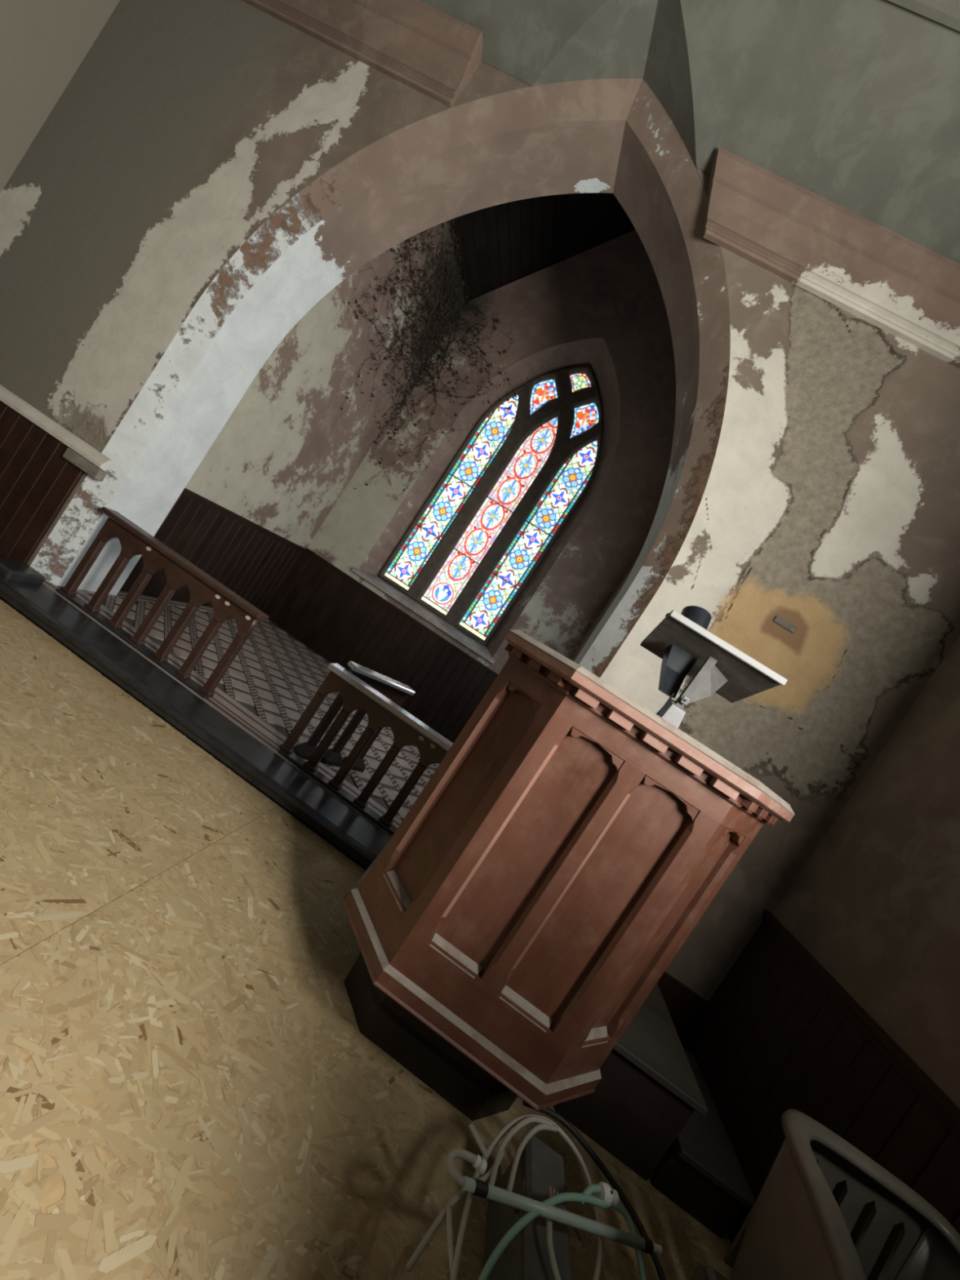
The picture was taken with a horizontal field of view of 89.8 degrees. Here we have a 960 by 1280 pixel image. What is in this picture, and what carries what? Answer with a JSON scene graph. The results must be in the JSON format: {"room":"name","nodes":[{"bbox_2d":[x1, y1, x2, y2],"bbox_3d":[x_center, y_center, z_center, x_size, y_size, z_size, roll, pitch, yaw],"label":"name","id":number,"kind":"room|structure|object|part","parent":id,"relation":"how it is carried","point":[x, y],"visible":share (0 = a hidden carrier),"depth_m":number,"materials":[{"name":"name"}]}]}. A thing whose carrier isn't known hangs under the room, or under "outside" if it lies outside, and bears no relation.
{"room":"abandoned building interior","nodes":[
{"label":"abandoned building interior","id":0,"kind":"room"},
{"bbox_2d":[0,0,119,193],"bbox_3d":[-3.356,-4.332,-0.460,0.001,6.600,8.000,33,1,6],"label":"wall","id":1,"kind":"structure","parent":0,"point":[43,43],"depth_m":3.37,"materials":[{"name":"paint"}]},
{"bbox_2d":[0,556,391,869],"bbox_3d":[-1.640,0.562,3.018,3.880,0.160,0.340,33,1,6],"label":"step","id":2,"kind":"structure","parent":0,"point":[22,587],"depth_m":2.97,"materials":[{"name":"black wood"}]},
{"bbox_2d":[42,580,439,837],"bbox_3d":[-1.521,0.640,4.668,3.640,0.101,2.980,33,1,6],"label":"floor","id":3,"kind":"structure","parent":0,"point":[274,677],"depth_m":4.01,"materials":[{"name":"tile"}]},
{"bbox_2d":[55,506,268,698],"bbox_3d":[-2.225,-0.260,3.342,1.400,0.685,0.130,33,1,6],"label":"altar rail","id":4,"kind":"object","parent":3,"relation":"on","point":[134,540],"visible":1,"depth_m":3.32,"materials":[{"name":"brown wood"}]},
{"bbox_3d":[-2.406,0.017,3.348,1.360,0.024,0.090,33,1,6],"label":"rail","id":5,"kind":"part","parent":4,"relation":"part of","materials":[{"name":"brown wood"}]},
{"bbox_3d":[-2.049,-0.530,3.337,1.400,0.040,0.130,33,1,6],"label":"rail","id":6,"kind":"part","parent":4,"relation":"part of","materials":[{"name":"brown wood"}]},
{"bbox_2d":[293,661,414,772],"bbox_3d":[-0.894,0.576,3.494,0.110,0.735,0.592,34,1,44],"label":"chair","id":7,"kind":"object","parent":3,"relation":"on","point":[396,691],"visible":0.66,"depth_m":3.46,"materials":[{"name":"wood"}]},
{"bbox_3d":[-0.703,0.283,3.488,0.110,0.035,0.592,34,1,44],"label":"rail","id":8,"kind":"part","parent":7,"relation":"part of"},
{"bbox_2d":[277,663,453,835],"bbox_3d":[-0.606,0.801,3.127,1.325,0.685,0.130,33,1,6],"label":"altar rail","id":9,"kind":"object","parent":3,"relation":"on","point":[406,729],"visible":0.69,"depth_m":3.12,"materials":[{"name":"brown wood"}]},
{"bbox_3d":[-0.787,1.078,3.133,1.285,0.024,0.090,33,1,6],"label":"rail","id":10,"kind":"part","parent":9,"relation":"part of","materials":[{"name":"brown wood"}]},
{"bbox_3d":[-0.430,0.531,3.122,1.325,0.040,0.130,33,1,6],"label":"rail","id":11,"kind":"part","parent":9,"relation":"part of","materials":[{"name":"brown wood"}]},
{"bbox_2d":[120,221,464,607],"bbox_3d":[-1.677,-2.368,5.124,0.001,4.950,2.380,33,1,6],"label":"wall","id":12,"kind":"structure","parent":0,"point":[286,453],"depth_m":4.95,"materials":[{"name":"paint"}]},
{"bbox_2d":[119,487,306,613],"bbox_3d":[-2.675,-0.804,5.154,0.040,1.040,2.380,33,1,6],"label":"wall paneling","id":13,"kind":"structure","parent":12,"relation":"attached to","point":[255,562],"depth_m":4.92,"materials":[{"name":"brown wood"}]},
{"bbox_3d":[-2.407,-1.214,5.146,0.040,0.060,2.380,33,1,6],"label":"cap rail","id":14,"kind":"part","parent":13,"relation":"part of","materials":[{"name":"brown wood"}]},
{"bbox_2d":[0,597,732,1279],"bbox_3d":[-2.181,0.427,-0.045,7.050,0.101,6.500,33,1,6],"label":"floor","id":15,"kind":"structure","parent":0,"point":[192,1087],"depth_m":1.53,"materials":[{"name":"brown wood"}]},
{"bbox_2d":[483,1135,571,1279],"bbox_3d":[0.100,1.684,1.127,0.148,0.250,0.830,33,1,6],"label":"case","id":16,"kind":"object","parent":15,"relation":"on","point":[540,1167],"visible":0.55,"depth_m":1.35,"materials":[{"name":"grey metal"}]},
{"bbox_2d":[405,1100,666,1279],"bbox_3d":[0.215,1.598,1.241,0.556,0.129,0.766,34,1,33],"label":"cable coil","id":17,"kind":"object","parent":16,"relation":"on","point":[545,1123],"visible":0.89,"depth_m":1.35,"materials":[{"name":"plastic"}]},
{"bbox_3d":[0.163,1.595,1.125,0.140,0.032,0.830,33,1,6],"label":"lid","id":18,"kind":"part","parent":16,"relation":"part of","materials":[{"name":"grey plastic"}]},
{"bbox_2d":[445,1123,662,1254],"bbox_3d":[0.200,1.511,1.339,0.710,0.034,0.166,33,1,-12],"label":"tube","id":19,"kind":"object","parent":16,"relation":"on","point":[477,1187],"visible":1,"depth_m":1.26,"materials":[{"name":"white plastic"}]},
{"bbox_2d":[477,1182,646,1279],"bbox_3d":[0.202,1.532,1.192,0.631,0.110,0.339,33,1,-14],"label":"cable","id":20,"kind":"object","parent":19,"relation":"on","point":[606,1197],"visible":0.97,"depth_m":1.31,"materials":[{"name":"grey plastic"}]},
{"bbox_2d":[342,629,795,1120],"bbox_3d":[0.231,0.951,2.084,1.226,1.587,1.094,33,1,6],"label":"pulpit","id":21,"kind":"object","parent":15,"relation":"on","point":[570,840],"visible":1,"depth_m":1.63,"materials":[{"name":"brown wood"}]},
{"bbox_3d":[-0.049,0.572,1.788,0.014,0.885,0.208,32,1,-39],"label":"panel","id":22,"kind":"part","parent":21,"relation":"part of","materials":[{"name":"brown wood"}]},
{"bbox_3d":[-0.020,1.335,2.092,1.162,0.056,1.030,33,1,6],"label":"moulding","id":23,"kind":"part","parent":21,"relation":"part of","materials":[{"name":"brown wood"}]},
{"bbox_3d":[0.160,0.712,1.652,0.215,0.885,0.014,33,1,6],"label":"panel","id":24,"kind":"part","parent":21,"relation":"part of","materials":[{"name":"brown wood"}]},
{"bbox_3d":[0.395,0.866,1.621,0.215,0.885,0.014,33,1,6],"label":"panel","id":25,"kind":"part","parent":21,"relation":"part of","materials":[{"name":"brown wood"}]},
{"bbox_3d":[0.639,0.326,2.071,1.222,0.045,1.090,33,1,6],"label":"rim moulding","id":26,"kind":"part","parent":21,"relation":"part of","materials":[{"name":"brown wood"}]},
{"bbox_3d":[0.626,1.015,1.698,0.208,0.885,0.014,32,1,-39],"label":"panel","id":27,"kind":"part","parent":21,"relation":"part of","materials":[{"name":"brown wood"}]},
{"bbox_2d":[640,609,787,728],"bbox_3d":[0.846,0.180,1.939,0.483,0.383,0.375,33,1,6],"label":"book stand","id":28,"kind":"object","parent":21,"relation":"on","point":[685,647],"visible":0.97,"depth_m":1.89,"materials":[{"name":"black metal"}]},
{"bbox_3d":[0.693,0.243,1.799,0.008,0.116,0.074,34,1,23],"label":"prop rod","id":29,"kind":"part","parent":28,"relation":"part of","materials":[{"name":"black plastic"}]},
{"bbox_3d":[0.724,0.274,1.817,0.070,0.092,0.100,33,1,6],"label":"foot plate","id":30,"kind":"part","parent":28,"relation":"part of","materials":[{"name":"metal"}]},
{"bbox_3d":[0.762,0.225,1.788,0.027,0.030,0.008,33,1,6],"label":"fixing plate","id":31,"kind":"part","parent":28,"relation":"part of","materials":[{"name":"metal"}]},
{"bbox_2d":[680,605,711,630],"bbox_3d":[0.866,-0.059,1.966,0.120,0.152,0.149,33,1,-4],"label":"can","id":32,"kind":"object","parent":28,"relation":"on","point":[700,615],"visible":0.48,"depth_m":1.93,"materials":[{"name":"metal"}]},
{"bbox_2d":[555,982,755,1238],"bbox_3d":[0.773,2.009,2.331,0.840,0.400,0.830,33,1,6],"label":"stair","id":33,"kind":"structure","parent":15,"relation":"on","point":[652,1093],"depth_m":1.96,"materials":[{"name":"brown wood"}]},
{"bbox_2d":[688,1108,959,1279],"bbox_3d":[0.790,1.767,1.052,0.647,0.869,0.642,33,1,6],"label":"tub chair","id":34,"kind":"object","parent":15,"relation":"on","point":[796,1228],"visible":1,"depth_m":1.26,"materials":[{"name":"grey plastic"}]},
{"bbox_3d":[0.503,1.858,1.274,0.052,0.395,0.052,33,1,6],"label":"leg","id":35,"kind":"part","parent":34,"relation":"part of","materials":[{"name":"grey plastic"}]},
{"bbox_3d":[0.768,1.788,1.019,0.460,0.030,0.500,33,1,6],"label":"seat","id":36,"kind":"part","parent":34,"relation":"part of","materials":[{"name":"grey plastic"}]},
{"bbox_2d":[57,120,699,664],"bbox_3d":[-0.335,-1.406,3.493,3.400,4.865,0.500,33,1,6],"label":"archway","id":37,"kind":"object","parent":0,"point":[603,156],"depth_m":3.54,"materials":[{"name":"paint"}]},
{"bbox_2d":[267,229,675,674],"bbox_3d":[0.621,-2.339,6.084,3.640,7.380,0.001,33,1,6],"label":"wall","id":38,"kind":"structure","parent":0,"point":[610,291],"depth_m":6.07,"materials":[{"name":"paint"}]},
{"bbox_2d":[266,547,497,742],"bbox_3d":[-1.045,0.228,6.117,3.620,1.060,0.040,33,1,6],"label":"wainscoting","id":39,"kind":"structure","parent":38,"relation":"attached to","point":[320,605],"depth_m":6.15,"materials":[{"name":"brown wood"}]},
{"bbox_3d":[-0.772,-0.191,6.108,3.620,0.060,0.040,33,1,6],"label":"cap rail","id":40,"kind":"part","parent":39,"relation":"part of","materials":[{"name":"brown wood"}]},
{"bbox_2d":[351,364,603,663],"bbox_3d":[0.351,-1.942,6.237,2.190,3.945,0.405,33,1,6],"label":"window","id":41,"kind":"structure","parent":38,"relation":"in","point":[500,504],"depth_m":6.33,"materials":[{"name":"glass"}]},
{"bbox_3d":[-0.902,-1.105,6.465,0.410,0.805,0.001,33,1,6],"label":"stained glass pane","id":42,"kind":"part","parent":41,"relation":"part of","materials":[{"name":"multicoloured glass"}]},
{"bbox_3d":[-0.693,-0.348,6.248,2.190,0.135,0.360,33,1,6],"label":"sill","id":43,"kind":"part","parent":41,"relation":"part of","materials":[{"name":"wood"}]},
{"bbox_3d":[-0.461,-1.781,6.451,0.410,0.810,0.001,33,1,6],"label":"stained glass pane","id":44,"kind":"part","parent":41,"relation":"part of","materials":[{"name":"multicoloured glass"}]},
{"bbox_3d":[-0.395,-0.772,6.398,0.414,0.805,0.001,33,1,6],"label":"stained glass pane","id":45,"kind":"part","parent":41,"relation":"part of","materials":[{"name":"multicoloured glass"}]},
{"bbox_3d":[0.047,-1.448,6.384,0.414,0.810,0.001,33,1,6],"label":"stained glass pane","id":46,"kind":"part","parent":41,"relation":"part of","materials":[{"name":"multicoloured glass"}]},
{"bbox_3d":[0.138,-2.697,6.432,0.410,1.380,0.001,33,1,6],"label":"stained glass pane","id":47,"kind":"part","parent":41,"relation":"part of","materials":[{"name":"multicoloured glass"}]},
{"bbox_3d":[0.113,-0.439,6.330,0.410,0.805,0.001,33,1,6],"label":"stained glass pane","id":48,"kind":"part","parent":41,"relation":"part of","materials":[{"name":"multicoloured glass"}]},
{"bbox_3d":[0.555,-1.115,6.316,0.410,0.810,0.001,33,1,6],"label":"stained glass pane","id":49,"kind":"part","parent":41,"relation":"part of","materials":[{"name":"multicoloured glass"}]},
{"bbox_3d":[0.645,-2.365,6.364,0.414,1.380,0.001,33,1,6],"label":"stained glass pane","id":50,"kind":"part","parent":41,"relation":"part of","materials":[{"name":"multicoloured glass"}]},
{"bbox_3d":[0.823,-3.202,6.385,0.378,0.587,0.001,33,1,6],"label":"stained glass pane","id":51,"kind":"part","parent":41,"relation":"part of","materials":[{"name":"multicoloured glass"}]},
{"bbox_3d":[1.153,-2.031,6.297,0.410,1.380,0.001,33,1,6],"label":"stained glass pane","id":52,"kind":"part","parent":41,"relation":"part of","materials":[{"name":"multicoloured glass"}]},
{"bbox_3d":[1.299,-3.365,6.343,0.346,0.320,0.001,33,1,6],"label":"stained glass pane","id":53,"kind":"part","parent":41,"relation":"part of","materials":[{"name":"multicoloured glass"}]},
{"bbox_3d":[1.340,-2.863,6.316,0.378,0.587,0.001,33,1,6],"label":"stained glass pane","id":54,"kind":"part","parent":41,"relation":"part of","materials":[{"name":"multicoloured glass"}]},
{"bbox_2d":[359,337,620,657],"bbox_3d":[0.434,-2.070,6.232,2.080,4.120,0.280,33,1,6],"label":"trim","id":55,"kind":"structure","parent":38,"relation":"attached to","point":[595,353],"depth_m":6.24,"materials":[{"name":"paint"}]},
{"bbox_2d":[0,0,959,1001],"bbox_3d":[-0.450,-1.566,3.152,7.050,5.019,0.034,33,1,6],"label":"wall","id":56,"kind":"structure","parent":0,"point":[821,544],"depth_m":2.92,"materials":[{"name":"paint"}]},
{"bbox_2d":[0,400,84,563],"bbox_3d":[-3.732,-1.315,3.454,1.800,1.000,0.022,33,1,6],"label":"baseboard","id":57,"kind":"structure","parent":56,"relation":"attached to","point":[37,481],"depth_m":3.37,"materials":[{"name":"brown wood"}]},
{"bbox_2d":[0,384,111,471],"bbox_3d":[-3.382,-1.737,3.423,1.930,0.090,0.050,33,1,6],"label":"trim","id":58,"kind":"structure","parent":56,"relation":"attached to","point":[90,453],"depth_m":3.36,"materials":[{"name":"paint"}]},
{"bbox_2d":[62,448,106,481],"bbox_3d":[-2.729,-1.210,3.327,0.310,0.075,0.060,33,1,6],"label":"trim","id":59,"kind":"structure","parent":56,"relation":"attached to","point":[78,460],"depth_m":3.30,"materials":[{"name":"grey wood"}]},
{"bbox_2d":[240,0,483,107],"bbox_3d":[-1.194,-4.432,3.282,2.660,0.400,0.130,33,1,6],"label":"trim","id":60,"kind":"structure","parent":56,"relation":"attached to","point":[428,50],"depth_m":3.19,"materials":[{"name":"paint"}]},
{"bbox_2d":[30,78,730,677],"bbox_3d":[-0.324,-1.484,3.183,3.680,5.019,0.120,33,1,6],"label":"trim","id":61,"kind":"structure","parent":56,"relation":"attached to","point":[632,100],"depth_m":3.22,"materials":[{"name":"paint"}]},
{"bbox_2d":[657,971,708,1044],"bbox_3d":[0.585,1.862,2.863,1.530,0.420,0.025,33,1,6],"label":"wainscoting","id":62,"kind":"structure","parent":56,"relation":"attached to","point":[685,1006],"depth_m":2.78,"materials":[{"name":"brown wood"}]},
{"bbox_2d":[703,146,959,368],"bbox_3d":[2.443,-2.047,2.799,2.690,0.400,0.130,33,1,6],"label":"trim","id":63,"kind":"structure","parent":56,"relation":"attached to","point":[883,277],"depth_m":2.83,"materials":[{"name":"paint"}]},
{"bbox_2d":[449,192,635,306],"bbox_3d":[1.105,-5.010,5.010,1.870,2.520,2.480,33,1,6],"label":"ceiling","id":64,"kind":"structure","parent":0,"point":[501,245],"depth_m":5.69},
{"bbox_2d":[337,217,531,497],"bbox_3d":[-0.419,-2.841,5.081,1.692,2.839,2.352,33,1,6],"label":"mold stain","id":65,"kind":"object","parent":64,"relation":"hanging from","point":[436,313],"visible":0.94,"depth_m":5.78,"materials":[{"name":"black"}]},
{"bbox_2d":[482,0,707,197],"bbox_3d":[0.856,-3.363,2.797,1.726,0.569,0.579,33,1,6],"label":"ceiling","id":66,"kind":"structure","parent":0,"point":[646,40],"depth_m":2.91,"materials":[{"name":"paint"}]},
{"bbox_2d":[569,550,641,661],"bbox_3d":[1.348,-0.384,4.722,0.001,4.950,2.380,33,1,6],"label":"wall","id":67,"kind":"structure","parent":0,"point":[620,586],"depth_m":5.54,"materials":[{"name":"paint"}]},
{"bbox_2d":[419,0,959,263],"bbox_3d":[0.727,-4.239,-1.188,7.250,1.610,8.596,33,1,6],"label":"ceiling","id":68,"kind":"structure","parent":0,"point":[854,104],"depth_m":2.62,"materials":[{"name":"paint"}]},
{"bbox_2d":[887,0,959,31],"bbox_3d":[2.622,-2.659,2.079,2.900,0.151,0.220,33,1,6],"label":"trim","id":69,"kind":"structure","parent":68,"relation":"attached to","point":[946,12],"depth_m":2.23,"materials":[{"name":"paint"}]},
{"bbox_2d":[772,634,959,1108],"bbox_3d":[2.503,-0.490,-1.238,0.001,6.600,8.000,33,1,6],"label":"wall","id":70,"kind":"structure","parent":0,"point":[876,903],"depth_m":2.26,"materials":[{"name":"paint"}]},
{"bbox_2d":[682,909,959,1279],"bbox_3d":[0.993,1.833,-0.940,0.045,1.050,7.498,33,1,6],"label":"wainscoting","id":71,"kind":"structure","parent":70,"relation":"attached to","point":[779,1033],"depth_m":2.04,"materials":[{"name":"brown wood"}]},
{"bbox_3d":[1.263,1.418,-0.948,0.045,0.060,7.498,33,1,6],"label":"cap rail","id":72,"kind":"part","parent":71,"relation":"part of","materials":[{"name":"brown wood"}]}
]}

